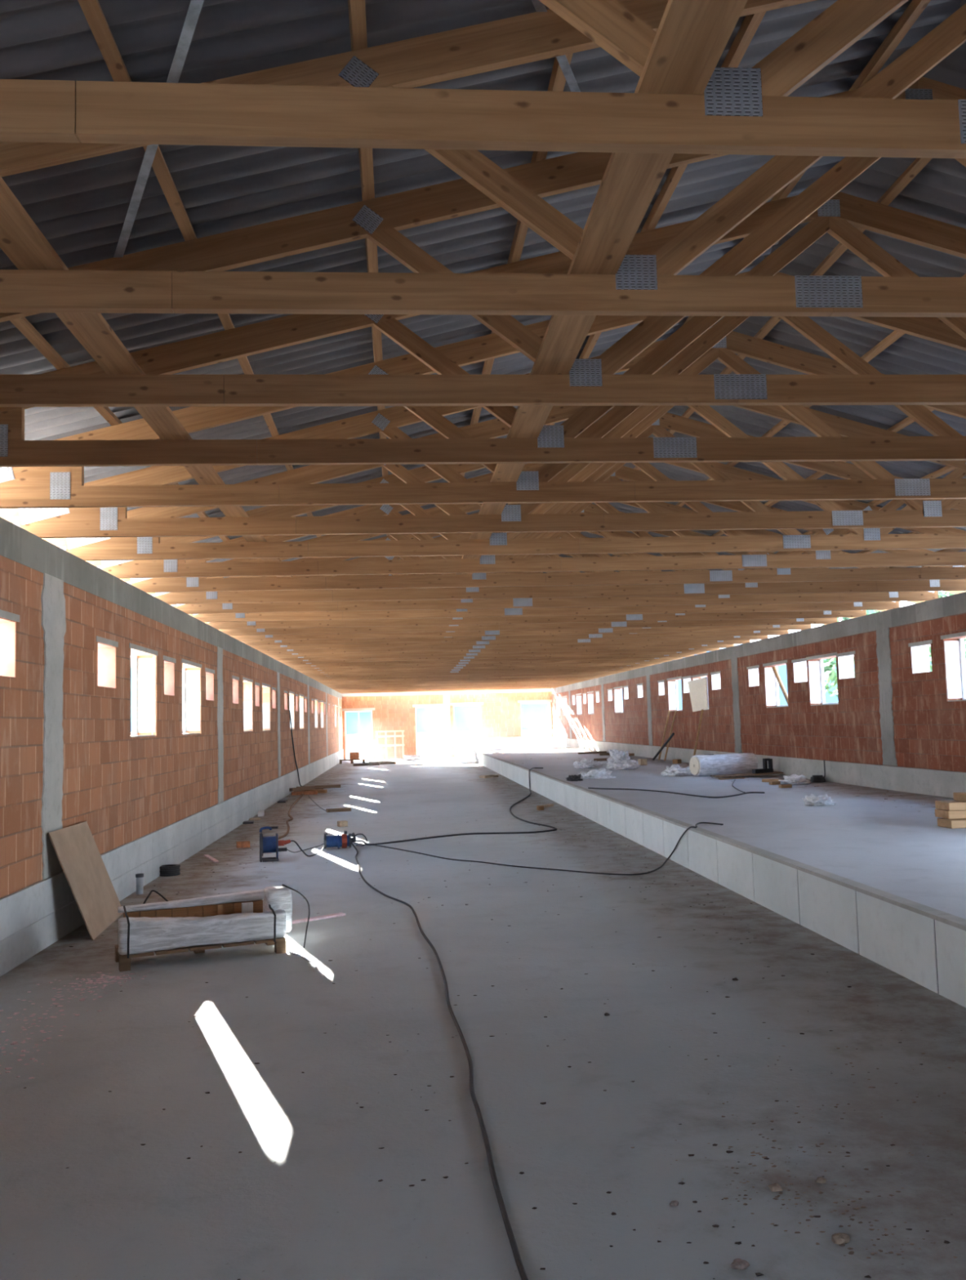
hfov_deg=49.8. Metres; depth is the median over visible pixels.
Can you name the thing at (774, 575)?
roof truss
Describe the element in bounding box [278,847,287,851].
socket
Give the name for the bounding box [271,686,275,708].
window
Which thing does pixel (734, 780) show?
power cable
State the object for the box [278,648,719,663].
roof truss
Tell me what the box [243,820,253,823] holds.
scrap
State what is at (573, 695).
window
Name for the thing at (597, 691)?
window
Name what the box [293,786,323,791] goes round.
wood offcut
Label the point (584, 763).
plastic sheet
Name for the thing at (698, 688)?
panel
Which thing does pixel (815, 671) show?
window
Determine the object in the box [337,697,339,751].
column
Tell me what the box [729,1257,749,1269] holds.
stone
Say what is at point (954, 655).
window
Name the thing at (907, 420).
purlin
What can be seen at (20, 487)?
roof truss
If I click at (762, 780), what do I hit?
wood offcut
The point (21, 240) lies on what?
board
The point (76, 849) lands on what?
sheet
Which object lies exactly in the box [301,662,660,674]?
roof truss
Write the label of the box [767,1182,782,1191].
stone
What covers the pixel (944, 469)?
purlin
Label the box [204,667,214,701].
window
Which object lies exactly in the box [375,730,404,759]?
frame
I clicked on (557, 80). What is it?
purlin
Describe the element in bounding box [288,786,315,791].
wood offcut
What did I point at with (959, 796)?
timber beam
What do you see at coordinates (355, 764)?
plank
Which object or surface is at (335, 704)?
window
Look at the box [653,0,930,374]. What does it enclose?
purlin
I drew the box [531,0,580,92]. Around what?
strap
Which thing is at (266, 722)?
window
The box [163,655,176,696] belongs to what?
window
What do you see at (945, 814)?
timber beam
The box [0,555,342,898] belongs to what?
wall
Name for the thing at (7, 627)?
window
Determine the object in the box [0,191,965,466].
roof truss
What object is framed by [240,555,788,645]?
roof truss
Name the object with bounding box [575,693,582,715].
window
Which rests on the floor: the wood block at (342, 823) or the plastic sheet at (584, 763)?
the wood block at (342, 823)
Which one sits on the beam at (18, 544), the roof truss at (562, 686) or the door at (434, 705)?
the roof truss at (562, 686)
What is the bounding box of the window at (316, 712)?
[314,698,317,727]
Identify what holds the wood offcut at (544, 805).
on the floor
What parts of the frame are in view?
leg, leg, rail, cross rail, cross rail, leg, leg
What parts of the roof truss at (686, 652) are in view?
nail plate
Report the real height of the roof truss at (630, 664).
1.930 m
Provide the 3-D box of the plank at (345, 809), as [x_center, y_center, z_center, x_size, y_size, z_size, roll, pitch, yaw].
[-3.125,3.681,22.551,0.520,0.070,0.160,0,-5,-19]
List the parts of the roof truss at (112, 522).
nail plate, nail plate, nail plate, nail plate, nail plate, nail plate, nail plate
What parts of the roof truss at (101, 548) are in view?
nail plate, nail plate, nail plate, nail plate, nail plate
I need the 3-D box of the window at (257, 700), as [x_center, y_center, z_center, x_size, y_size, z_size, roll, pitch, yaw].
[-5.115,1.206,22.961,0.295,0.525,0.770,-1,-5,-5]
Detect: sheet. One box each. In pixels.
[48,821,123,940]
[573,757,602,768]
[577,768,615,778]
[605,758,639,769]
[606,749,630,764]
[660,764,693,776]
[709,771,782,777]
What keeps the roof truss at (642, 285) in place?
on the beam at (18, 544)
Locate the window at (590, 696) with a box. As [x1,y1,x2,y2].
[586,690,593,713]
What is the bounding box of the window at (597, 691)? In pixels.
[595,690,599,702]
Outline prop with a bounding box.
[693,709,703,755]
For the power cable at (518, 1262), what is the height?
0.112 m
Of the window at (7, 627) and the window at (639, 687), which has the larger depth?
the window at (639, 687)
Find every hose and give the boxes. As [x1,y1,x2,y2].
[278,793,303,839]
[823,760,825,777]
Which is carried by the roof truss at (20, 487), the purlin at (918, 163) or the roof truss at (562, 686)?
the purlin at (918, 163)
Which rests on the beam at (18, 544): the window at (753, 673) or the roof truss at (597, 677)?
the roof truss at (597, 677)
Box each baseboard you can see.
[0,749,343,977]
[480,737,520,746]
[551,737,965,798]
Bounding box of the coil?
[160,864,180,876]
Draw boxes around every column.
[40,573,66,879]
[217,646,223,803]
[276,671,280,777]
[306,684,310,764]
[325,692,328,755]
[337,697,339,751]
[443,693,451,757]
[568,690,571,738]
[600,684,604,741]
[645,675,652,745]
[730,657,741,752]
[875,627,897,766]
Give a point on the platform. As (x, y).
(901, 851)
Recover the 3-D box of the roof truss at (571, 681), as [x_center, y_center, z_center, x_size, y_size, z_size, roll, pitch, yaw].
[-1.219,1.096,47.751,12.670,1.930,0.054,-1,-5,-5]
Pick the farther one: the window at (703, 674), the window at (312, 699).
the window at (312, 699)
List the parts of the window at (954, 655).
sill, frame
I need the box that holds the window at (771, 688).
[762,659,787,707]
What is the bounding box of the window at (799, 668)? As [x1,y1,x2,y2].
[791,657,807,683]
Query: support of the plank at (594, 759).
on the platform
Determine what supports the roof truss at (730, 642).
on the beam at (954, 604)
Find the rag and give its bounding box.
[565,773,582,781]
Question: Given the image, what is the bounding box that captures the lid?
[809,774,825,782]
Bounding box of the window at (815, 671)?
[805,652,838,706]
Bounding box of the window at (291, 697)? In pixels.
[288,690,294,729]
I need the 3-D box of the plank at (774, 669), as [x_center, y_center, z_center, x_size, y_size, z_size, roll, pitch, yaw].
[6.624,1.029,23.086,0.089,0.944,0.962,-1,-5,-5]
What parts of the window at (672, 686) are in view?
frame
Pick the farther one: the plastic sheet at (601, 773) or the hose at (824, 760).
the plastic sheet at (601, 773)
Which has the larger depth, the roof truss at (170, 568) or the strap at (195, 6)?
the roof truss at (170, 568)
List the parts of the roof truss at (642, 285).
nail plate, nail plate, nail plate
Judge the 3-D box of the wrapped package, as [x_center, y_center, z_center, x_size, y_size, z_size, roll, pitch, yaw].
[-2.259,2.290,8.538,1.396,0.395,0.462,0,-5,-24]
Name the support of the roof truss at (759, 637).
on the beam at (954, 604)
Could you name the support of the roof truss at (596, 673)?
on the beam at (18, 544)
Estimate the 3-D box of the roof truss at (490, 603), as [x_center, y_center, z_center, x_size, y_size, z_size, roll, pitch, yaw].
[1.294,-1.468,16.064,12.670,1.930,0.054,-1,-5,-5]
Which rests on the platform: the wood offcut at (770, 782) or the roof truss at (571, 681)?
the wood offcut at (770, 782)
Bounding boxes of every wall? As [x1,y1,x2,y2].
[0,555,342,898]
[342,691,552,759]
[464,747,965,1007]
[551,612,965,772]
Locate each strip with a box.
[204,854,218,862]
[288,951,324,977]
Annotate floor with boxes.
[0,756,965,1279]
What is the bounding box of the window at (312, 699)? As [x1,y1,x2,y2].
[311,698,313,713]
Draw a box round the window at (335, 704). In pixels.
[334,704,336,726]
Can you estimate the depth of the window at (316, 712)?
39.64 m
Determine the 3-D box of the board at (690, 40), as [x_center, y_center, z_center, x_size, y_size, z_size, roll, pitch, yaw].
[-1.389,0.324,27.841,0.200,0.028,56.800,-1,-5,-5]
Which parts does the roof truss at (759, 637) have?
nail plate, nail plate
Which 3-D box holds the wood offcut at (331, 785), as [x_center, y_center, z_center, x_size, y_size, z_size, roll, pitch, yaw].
[-4.933,4.389,31.056,1.400,0.090,0.120,1,-5,-25]
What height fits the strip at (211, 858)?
0.020 m
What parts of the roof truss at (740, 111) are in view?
nail plate, nail plate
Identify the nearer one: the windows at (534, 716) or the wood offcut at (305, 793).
the wood offcut at (305, 793)
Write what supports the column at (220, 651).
attached to the wall at (126, 788)
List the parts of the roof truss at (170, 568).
nail plate, nail plate, nail plate, nail plate, nail plate, nail plate, nail plate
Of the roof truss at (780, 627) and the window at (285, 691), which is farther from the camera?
the window at (285, 691)
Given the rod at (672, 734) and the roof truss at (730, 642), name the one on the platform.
the rod at (672, 734)
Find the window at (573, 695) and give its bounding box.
[571,694,574,705]
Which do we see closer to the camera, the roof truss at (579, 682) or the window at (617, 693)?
the window at (617, 693)
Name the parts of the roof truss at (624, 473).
nail plate, nail plate, nail plate, nail plate, nail plate, nail plate, nail plate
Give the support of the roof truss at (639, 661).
on the beam at (18, 544)
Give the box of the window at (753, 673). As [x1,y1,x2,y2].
[746,665,759,686]
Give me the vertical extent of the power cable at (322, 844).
0.145 m
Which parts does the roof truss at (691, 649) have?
nail plate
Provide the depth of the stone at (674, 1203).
3.95 m
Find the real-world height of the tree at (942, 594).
7.438 m
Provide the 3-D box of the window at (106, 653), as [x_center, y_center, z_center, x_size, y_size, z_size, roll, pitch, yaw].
[-4.182,0.254,11.196,0.295,0.525,0.830,-1,-5,-5]
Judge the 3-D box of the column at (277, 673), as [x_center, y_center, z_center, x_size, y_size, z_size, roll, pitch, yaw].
[-5.271,2.180,26.896,0.022,2.690,0.579,-1,-5,-5]
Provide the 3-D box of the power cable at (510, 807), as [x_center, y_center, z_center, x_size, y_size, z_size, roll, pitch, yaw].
[1.016,3.307,22.149,2.652,0.554,14.058,-3,-5,14]
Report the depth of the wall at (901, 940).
9.09 m
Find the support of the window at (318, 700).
in the wall at (126, 788)
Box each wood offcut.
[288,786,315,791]
[291,791,317,795]
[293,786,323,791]
[296,784,340,788]
[300,789,327,792]
[479,774,498,777]
[536,805,543,810]
[539,804,553,808]
[761,778,778,782]
[768,781,780,784]
[777,784,791,787]
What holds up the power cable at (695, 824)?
on the floor
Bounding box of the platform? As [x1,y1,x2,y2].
[466,744,965,919]
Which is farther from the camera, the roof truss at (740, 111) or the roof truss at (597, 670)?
the roof truss at (597, 670)
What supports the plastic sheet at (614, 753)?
on the platform
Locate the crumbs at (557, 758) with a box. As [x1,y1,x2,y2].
[557,758,934,813]
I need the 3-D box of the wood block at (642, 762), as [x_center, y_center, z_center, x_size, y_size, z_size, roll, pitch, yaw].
[4.509,3.453,29.465,0.200,0.180,0.200,0,-5,-16]
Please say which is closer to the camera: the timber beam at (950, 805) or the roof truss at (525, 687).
the timber beam at (950, 805)
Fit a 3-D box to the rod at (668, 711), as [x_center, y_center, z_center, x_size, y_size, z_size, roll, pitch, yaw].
[5.604,2.951,32.234,0.435,1.532,0.056,-3,-5,18]
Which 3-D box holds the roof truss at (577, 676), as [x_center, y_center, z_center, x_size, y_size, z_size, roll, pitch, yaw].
[-0.817,0.685,42.681,12.670,1.930,0.054,-1,-5,-5]
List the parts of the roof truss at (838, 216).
nail plate, nail plate, nail plate, nail plate, nail plate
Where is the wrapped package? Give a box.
[118,886,292,958]
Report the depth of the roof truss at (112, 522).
9.52 m
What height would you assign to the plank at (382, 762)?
0.100 m
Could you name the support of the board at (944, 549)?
on the roof truss at (20, 487)
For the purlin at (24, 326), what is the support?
on the roof truss at (759, 637)
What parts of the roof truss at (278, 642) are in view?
nail plate, nail plate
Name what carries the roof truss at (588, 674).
on the beam at (18, 544)
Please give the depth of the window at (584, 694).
47.54 m
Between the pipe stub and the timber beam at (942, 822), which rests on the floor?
the pipe stub
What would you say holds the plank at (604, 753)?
on the platform
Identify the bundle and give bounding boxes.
[403,754,421,759]
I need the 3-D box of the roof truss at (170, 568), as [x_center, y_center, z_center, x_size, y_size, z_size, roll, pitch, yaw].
[1.595,-1.776,12.262,12.670,1.930,0.054,-1,-5,-5]
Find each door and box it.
[342,707,374,759]
[412,703,444,757]
[450,702,483,753]
[517,699,551,745]
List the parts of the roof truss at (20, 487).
nail plate, nail plate, nail plate, nail plate, nail plate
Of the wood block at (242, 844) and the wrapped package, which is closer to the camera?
the wrapped package
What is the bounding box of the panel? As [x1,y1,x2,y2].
[687,677,708,711]
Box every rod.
[652,733,674,760]
[657,710,670,759]
[663,710,675,760]
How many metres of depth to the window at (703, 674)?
29.12 m
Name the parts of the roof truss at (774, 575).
nail plate, nail plate, nail plate, nail plate, nail plate, nail plate, nail plate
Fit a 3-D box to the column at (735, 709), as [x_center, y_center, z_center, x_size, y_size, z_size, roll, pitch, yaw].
[6.305,1.625,25.926,0.022,2.355,0.545,-1,-5,-5]
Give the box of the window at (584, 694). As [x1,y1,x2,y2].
[582,693,586,703]
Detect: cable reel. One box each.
[259,826,290,862]
[324,831,356,848]
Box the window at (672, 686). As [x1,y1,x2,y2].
[666,675,682,711]
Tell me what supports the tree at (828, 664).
on the ground
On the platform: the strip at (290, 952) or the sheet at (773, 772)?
the sheet at (773, 772)
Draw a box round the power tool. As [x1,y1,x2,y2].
[751,758,773,773]
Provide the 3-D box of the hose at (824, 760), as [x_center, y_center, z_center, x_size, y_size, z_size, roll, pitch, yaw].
[6.652,2.560,20.427,0.151,0.410,0.026,1,-5,-27]
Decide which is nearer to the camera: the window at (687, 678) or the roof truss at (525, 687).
the window at (687, 678)
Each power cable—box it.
[287,844,323,853]
[288,710,304,786]
[290,840,326,856]
[350,841,528,1279]
[352,767,556,845]
[353,833,367,846]
[354,822,723,875]
[587,787,764,798]
[731,779,745,792]
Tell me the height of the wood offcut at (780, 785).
0.060 m
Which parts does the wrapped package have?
film rail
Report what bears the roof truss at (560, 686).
on the beam at (18, 544)
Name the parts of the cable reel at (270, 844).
frame, handle, frame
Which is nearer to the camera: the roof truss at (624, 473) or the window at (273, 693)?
the roof truss at (624, 473)
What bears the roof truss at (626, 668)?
on the beam at (954, 604)
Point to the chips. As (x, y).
(851, 1252)
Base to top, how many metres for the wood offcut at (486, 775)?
0.080 m
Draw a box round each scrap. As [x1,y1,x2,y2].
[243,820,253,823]
[248,817,261,820]
[257,810,264,816]
[277,800,288,803]
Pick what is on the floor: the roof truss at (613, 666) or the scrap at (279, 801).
the scrap at (279, 801)
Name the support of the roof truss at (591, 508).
on the beam at (18, 544)
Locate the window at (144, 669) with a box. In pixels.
[128,643,158,737]
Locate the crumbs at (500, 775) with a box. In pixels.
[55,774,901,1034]
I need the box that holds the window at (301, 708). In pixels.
[298,693,303,728]
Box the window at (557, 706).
[555,697,559,715]
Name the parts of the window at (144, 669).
frame, sill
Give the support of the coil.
on the floor
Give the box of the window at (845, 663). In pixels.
[835,650,854,679]
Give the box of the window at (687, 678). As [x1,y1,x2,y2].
[681,675,690,693]
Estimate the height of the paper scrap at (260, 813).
0.090 m
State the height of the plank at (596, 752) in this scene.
0.080 m
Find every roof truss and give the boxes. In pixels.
[0,0,965,158]
[0,0,965,317]
[0,76,965,407]
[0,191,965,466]
[0,271,965,508]
[0,328,965,537]
[41,404,965,560]
[85,412,965,578]
[120,462,965,592]
[146,466,965,604]
[168,502,964,613]
[173,503,924,622]
[189,531,886,629]
[204,532,855,635]
[217,553,827,640]
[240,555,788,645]
[240,571,768,650]
[258,640,749,653]
[265,640,750,657]
[271,644,733,660]
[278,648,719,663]
[284,651,706,666]
[288,654,693,668]
[293,657,682,671]
[298,660,671,672]
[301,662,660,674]
[304,664,653,676]
[309,666,643,678]
[312,668,635,679]
[314,672,618,680]
[317,674,611,682]
[320,675,604,683]
[321,676,599,684]
[324,676,601,685]
[326,680,587,687]
[329,680,583,688]
[331,681,579,688]
[333,683,573,689]
[334,684,569,690]
[336,684,566,691]
[337,685,562,692]
[339,687,555,693]
[341,685,563,693]
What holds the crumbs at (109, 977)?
on the floor
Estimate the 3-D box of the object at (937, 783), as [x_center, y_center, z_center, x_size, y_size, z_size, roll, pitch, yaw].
[5.680,3.661,33.894,0.055,0.401,46.950,-1,-5,-5]
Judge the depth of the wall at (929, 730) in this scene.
21.13 m
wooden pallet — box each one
[115,937,286,971]
[339,758,364,764]
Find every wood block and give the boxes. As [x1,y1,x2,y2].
[236,840,249,848]
[337,820,347,826]
[637,758,646,765]
[672,759,680,764]
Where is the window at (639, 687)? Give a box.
[636,683,642,697]
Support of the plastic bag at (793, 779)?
on the platform
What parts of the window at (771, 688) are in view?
frame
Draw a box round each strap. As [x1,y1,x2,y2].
[113,0,204,257]
[142,889,168,903]
[281,884,310,947]
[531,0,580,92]
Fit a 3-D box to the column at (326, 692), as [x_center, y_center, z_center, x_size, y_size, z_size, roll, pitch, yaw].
[-6.658,3.596,44.389,0.022,2.690,0.582,-1,-5,-5]
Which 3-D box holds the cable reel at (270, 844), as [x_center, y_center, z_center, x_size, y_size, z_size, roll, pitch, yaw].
[-2.912,2.847,14.596,0.433,0.474,0.310,0,-5,-13]
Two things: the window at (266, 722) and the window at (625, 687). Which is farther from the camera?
the window at (625, 687)
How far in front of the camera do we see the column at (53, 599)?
9.38 m
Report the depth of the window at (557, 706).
55.86 m
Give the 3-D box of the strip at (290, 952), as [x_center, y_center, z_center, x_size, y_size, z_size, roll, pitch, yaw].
[-1.359,2.527,8.153,0.076,0.018,0.968,1,-5,-26]
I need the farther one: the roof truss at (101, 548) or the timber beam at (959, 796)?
the timber beam at (959, 796)
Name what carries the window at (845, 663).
in the wall at (929, 730)
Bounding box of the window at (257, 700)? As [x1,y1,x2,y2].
[254,681,259,706]
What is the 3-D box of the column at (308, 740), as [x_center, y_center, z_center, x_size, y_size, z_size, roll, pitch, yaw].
[-5.966,2.889,35.652,0.022,2.690,0.589,-1,-5,-5]
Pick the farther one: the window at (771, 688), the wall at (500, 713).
the wall at (500, 713)
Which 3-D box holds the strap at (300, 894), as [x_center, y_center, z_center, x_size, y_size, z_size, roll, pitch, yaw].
[-1.566,2.329,8.831,0.258,0.512,0.131,-5,-6,36]
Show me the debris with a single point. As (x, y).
(542, 1103)
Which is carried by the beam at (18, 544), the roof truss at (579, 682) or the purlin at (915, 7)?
the roof truss at (579, 682)
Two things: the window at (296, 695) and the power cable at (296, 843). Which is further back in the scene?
the window at (296, 695)
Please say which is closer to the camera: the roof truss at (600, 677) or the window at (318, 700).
the window at (318, 700)
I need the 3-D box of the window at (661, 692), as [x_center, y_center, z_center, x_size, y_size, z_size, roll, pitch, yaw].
[5.850,1.527,33.340,0.305,0.480,0.840,-1,-5,-5]
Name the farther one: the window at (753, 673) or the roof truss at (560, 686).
the roof truss at (560, 686)
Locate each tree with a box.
[822,609,879,702]
[928,591,965,671]
[963,590,965,666]
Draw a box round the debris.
[23,808,952,1279]
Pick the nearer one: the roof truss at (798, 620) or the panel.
the roof truss at (798, 620)
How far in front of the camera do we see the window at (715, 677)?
27.95 m
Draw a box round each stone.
[669,1200,678,1206]
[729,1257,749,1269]
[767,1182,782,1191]
[815,1177,826,1183]
[831,1232,849,1244]
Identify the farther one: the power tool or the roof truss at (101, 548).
the power tool
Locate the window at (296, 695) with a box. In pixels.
[295,693,297,711]
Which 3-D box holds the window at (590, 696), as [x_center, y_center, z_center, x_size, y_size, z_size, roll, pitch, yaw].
[4.871,2.767,45.752,0.307,1.010,1.520,-1,-5,-5]
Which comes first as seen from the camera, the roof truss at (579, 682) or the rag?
the rag
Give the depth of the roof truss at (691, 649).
27.37 m
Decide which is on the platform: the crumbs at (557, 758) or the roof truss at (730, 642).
the crumbs at (557, 758)
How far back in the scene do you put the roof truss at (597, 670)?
37.51 m
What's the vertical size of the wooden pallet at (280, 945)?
0.120 m
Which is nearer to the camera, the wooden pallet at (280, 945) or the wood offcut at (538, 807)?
the wooden pallet at (280, 945)
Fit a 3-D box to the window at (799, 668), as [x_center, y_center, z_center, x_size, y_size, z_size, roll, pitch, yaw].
[6.768,0.636,21.775,0.305,0.490,0.850,-1,-5,-5]
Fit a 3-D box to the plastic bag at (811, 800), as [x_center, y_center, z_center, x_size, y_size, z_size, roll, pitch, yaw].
[4.941,2.341,15.374,0.486,0.160,0.584,-1,-5,-5]
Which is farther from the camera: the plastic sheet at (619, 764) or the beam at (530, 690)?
the beam at (530, 690)
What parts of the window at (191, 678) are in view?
frame, sill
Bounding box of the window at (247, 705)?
[242,676,253,732]
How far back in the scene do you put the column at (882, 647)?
17.92 m
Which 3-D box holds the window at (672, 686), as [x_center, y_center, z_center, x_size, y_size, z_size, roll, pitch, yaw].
[5.984,1.652,31.730,0.307,1.030,1.700,-1,-5,-5]
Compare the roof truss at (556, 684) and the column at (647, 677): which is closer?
the column at (647, 677)
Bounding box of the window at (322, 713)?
[320,700,323,728]
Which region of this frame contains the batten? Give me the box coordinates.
[718,777,744,779]
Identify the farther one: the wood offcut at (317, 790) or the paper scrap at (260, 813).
the wood offcut at (317, 790)
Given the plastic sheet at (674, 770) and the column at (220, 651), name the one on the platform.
the plastic sheet at (674, 770)
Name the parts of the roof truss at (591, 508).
nail plate, nail plate, nail plate, nail plate, nail plate, nail plate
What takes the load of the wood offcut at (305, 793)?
on the floor
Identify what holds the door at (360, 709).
in the wall at (500, 713)
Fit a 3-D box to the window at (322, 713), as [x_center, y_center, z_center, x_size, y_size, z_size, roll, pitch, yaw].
[-6.618,3.003,41.974,0.297,1.100,1.520,-1,-5,-5]
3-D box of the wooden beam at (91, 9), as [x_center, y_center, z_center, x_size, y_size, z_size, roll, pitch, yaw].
[-3.125,-0.596,25.111,0.070,0.063,65.300,-1,-5,-5]
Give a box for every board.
[0,175,293,577]
[455,0,746,574]
[884,548,964,568]
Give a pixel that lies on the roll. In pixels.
(704, 765)
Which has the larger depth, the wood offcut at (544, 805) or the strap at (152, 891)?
the wood offcut at (544, 805)
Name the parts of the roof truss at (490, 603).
nail plate, nail plate, nail plate, nail plate, nail plate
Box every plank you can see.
[292,912,345,924]
[325,807,351,812]
[352,763,379,765]
[363,761,395,764]
[368,760,394,762]
[577,751,606,754]
[593,758,606,760]
[599,752,609,755]
[771,666,787,704]
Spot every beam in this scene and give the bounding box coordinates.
[0,516,342,699]
[78,0,336,576]
[342,688,551,697]
[551,591,965,694]
[934,800,965,810]
[934,808,965,818]
[937,817,965,828]
[952,791,965,801]
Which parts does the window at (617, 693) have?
frame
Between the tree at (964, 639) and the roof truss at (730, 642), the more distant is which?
the tree at (964, 639)
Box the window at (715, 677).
[710,671,720,689]
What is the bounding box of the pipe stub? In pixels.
[135,873,143,894]
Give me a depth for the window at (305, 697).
35.09 m
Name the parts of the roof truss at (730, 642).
nail plate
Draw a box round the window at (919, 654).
[907,640,932,673]
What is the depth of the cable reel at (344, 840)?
15.66 m
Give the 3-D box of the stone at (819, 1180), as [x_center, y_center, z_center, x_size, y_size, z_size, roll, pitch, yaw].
[1.336,2.135,4.120,0.043,0.019,0.029,-1,-5,-5]
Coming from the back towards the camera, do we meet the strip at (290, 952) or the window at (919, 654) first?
the window at (919, 654)
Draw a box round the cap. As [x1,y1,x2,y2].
[464,746,965,930]
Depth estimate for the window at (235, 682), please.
20.29 m
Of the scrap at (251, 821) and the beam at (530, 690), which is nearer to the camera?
the scrap at (251, 821)
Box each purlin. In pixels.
[9,316,229,541]
[347,0,389,536]
[460,53,573,476]
[507,11,765,504]
[540,157,931,573]
[610,273,965,556]
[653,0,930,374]
[660,407,933,570]
[766,466,955,552]
[826,531,919,568]
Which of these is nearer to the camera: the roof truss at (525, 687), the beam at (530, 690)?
the roof truss at (525, 687)
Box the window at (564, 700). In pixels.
[561,695,567,715]
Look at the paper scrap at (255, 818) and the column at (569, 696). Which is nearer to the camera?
the paper scrap at (255, 818)
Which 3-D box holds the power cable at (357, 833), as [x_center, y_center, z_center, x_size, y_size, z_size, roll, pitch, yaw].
[-1.873,3.047,15.874,0.076,0.198,0.345,-3,-5,22]
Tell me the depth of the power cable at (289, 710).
30.31 m
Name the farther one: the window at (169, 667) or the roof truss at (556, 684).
the roof truss at (556, 684)
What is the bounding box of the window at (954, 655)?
[940,631,965,702]
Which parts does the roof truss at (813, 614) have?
nail plate, nail plate, nail plate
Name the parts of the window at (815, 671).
sill, frame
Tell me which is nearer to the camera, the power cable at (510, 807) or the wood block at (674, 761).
the power cable at (510, 807)
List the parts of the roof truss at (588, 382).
nail plate, nail plate, nail plate, nail plate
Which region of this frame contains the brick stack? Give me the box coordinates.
[349,751,359,759]
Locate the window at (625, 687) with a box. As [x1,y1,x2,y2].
[622,685,627,699]
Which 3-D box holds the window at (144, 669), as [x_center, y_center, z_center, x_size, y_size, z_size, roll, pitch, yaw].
[-4.304,0.641,12.791,0.297,1.100,1.420,-1,-5,-5]
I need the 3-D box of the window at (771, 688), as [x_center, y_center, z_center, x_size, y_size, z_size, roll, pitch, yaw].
[6.661,0.992,23.198,0.307,1.010,1.510,-1,-5,-5]
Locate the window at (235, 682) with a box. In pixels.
[231,675,239,703]
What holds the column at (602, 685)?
attached to the wall at (929, 730)
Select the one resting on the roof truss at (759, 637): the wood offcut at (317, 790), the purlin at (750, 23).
the purlin at (750, 23)
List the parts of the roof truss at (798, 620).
nail plate, nail plate, nail plate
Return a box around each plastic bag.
[777,773,810,784]
[801,793,835,805]
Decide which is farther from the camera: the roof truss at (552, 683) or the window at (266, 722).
the roof truss at (552, 683)
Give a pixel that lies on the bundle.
(405, 757)
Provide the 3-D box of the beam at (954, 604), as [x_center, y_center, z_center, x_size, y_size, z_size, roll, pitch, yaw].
[6.437,0.283,25.798,0.304,0.303,64.300,-1,-5,-5]
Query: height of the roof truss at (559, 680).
1.930 m
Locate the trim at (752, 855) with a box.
[716,854,938,993]
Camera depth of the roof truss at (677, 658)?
31.17 m
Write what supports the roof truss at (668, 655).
on the beam at (954, 604)
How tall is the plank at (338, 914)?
0.018 m
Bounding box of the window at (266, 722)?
[262,682,270,730]
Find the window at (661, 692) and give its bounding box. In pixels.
[657,680,664,695]
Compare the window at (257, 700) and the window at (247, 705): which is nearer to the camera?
the window at (247, 705)
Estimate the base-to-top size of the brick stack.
0.360 m
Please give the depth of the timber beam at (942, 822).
11.77 m
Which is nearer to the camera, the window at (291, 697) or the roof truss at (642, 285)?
the roof truss at (642, 285)
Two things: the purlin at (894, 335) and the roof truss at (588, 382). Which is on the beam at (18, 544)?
the roof truss at (588, 382)
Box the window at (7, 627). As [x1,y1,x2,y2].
[0,609,19,678]
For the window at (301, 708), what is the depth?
33.91 m
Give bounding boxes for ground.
[346,728,549,759]
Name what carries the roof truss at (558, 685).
on the beam at (18, 544)
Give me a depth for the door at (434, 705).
56.90 m
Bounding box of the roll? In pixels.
[688,752,757,776]
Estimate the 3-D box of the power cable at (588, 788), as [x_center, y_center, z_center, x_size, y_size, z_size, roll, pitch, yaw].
[3.011,2.708,18.491,3.681,0.024,1.244,-5,-6,41]
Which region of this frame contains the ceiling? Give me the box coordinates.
[0,0,965,614]
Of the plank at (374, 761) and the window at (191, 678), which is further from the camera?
the plank at (374, 761)
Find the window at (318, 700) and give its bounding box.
[318,700,319,714]
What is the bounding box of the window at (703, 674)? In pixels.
[691,673,707,710]
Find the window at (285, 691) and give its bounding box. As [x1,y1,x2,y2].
[284,690,287,710]
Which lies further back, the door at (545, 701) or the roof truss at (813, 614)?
the door at (545, 701)
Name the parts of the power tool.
handle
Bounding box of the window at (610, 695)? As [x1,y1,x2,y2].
[607,688,612,701]
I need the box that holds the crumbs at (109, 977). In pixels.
[0,972,146,1079]
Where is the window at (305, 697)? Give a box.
[304,696,306,712]
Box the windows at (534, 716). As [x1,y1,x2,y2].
[130,644,965,734]
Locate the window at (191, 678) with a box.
[181,658,201,734]
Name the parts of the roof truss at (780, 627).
nail plate, nail plate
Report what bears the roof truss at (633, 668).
on the beam at (954, 604)
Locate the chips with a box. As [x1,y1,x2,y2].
[502,795,965,1264]
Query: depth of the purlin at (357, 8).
5.40 m
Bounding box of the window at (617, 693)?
[613,685,622,713]
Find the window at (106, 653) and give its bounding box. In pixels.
[96,635,118,688]
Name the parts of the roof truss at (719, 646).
nail plate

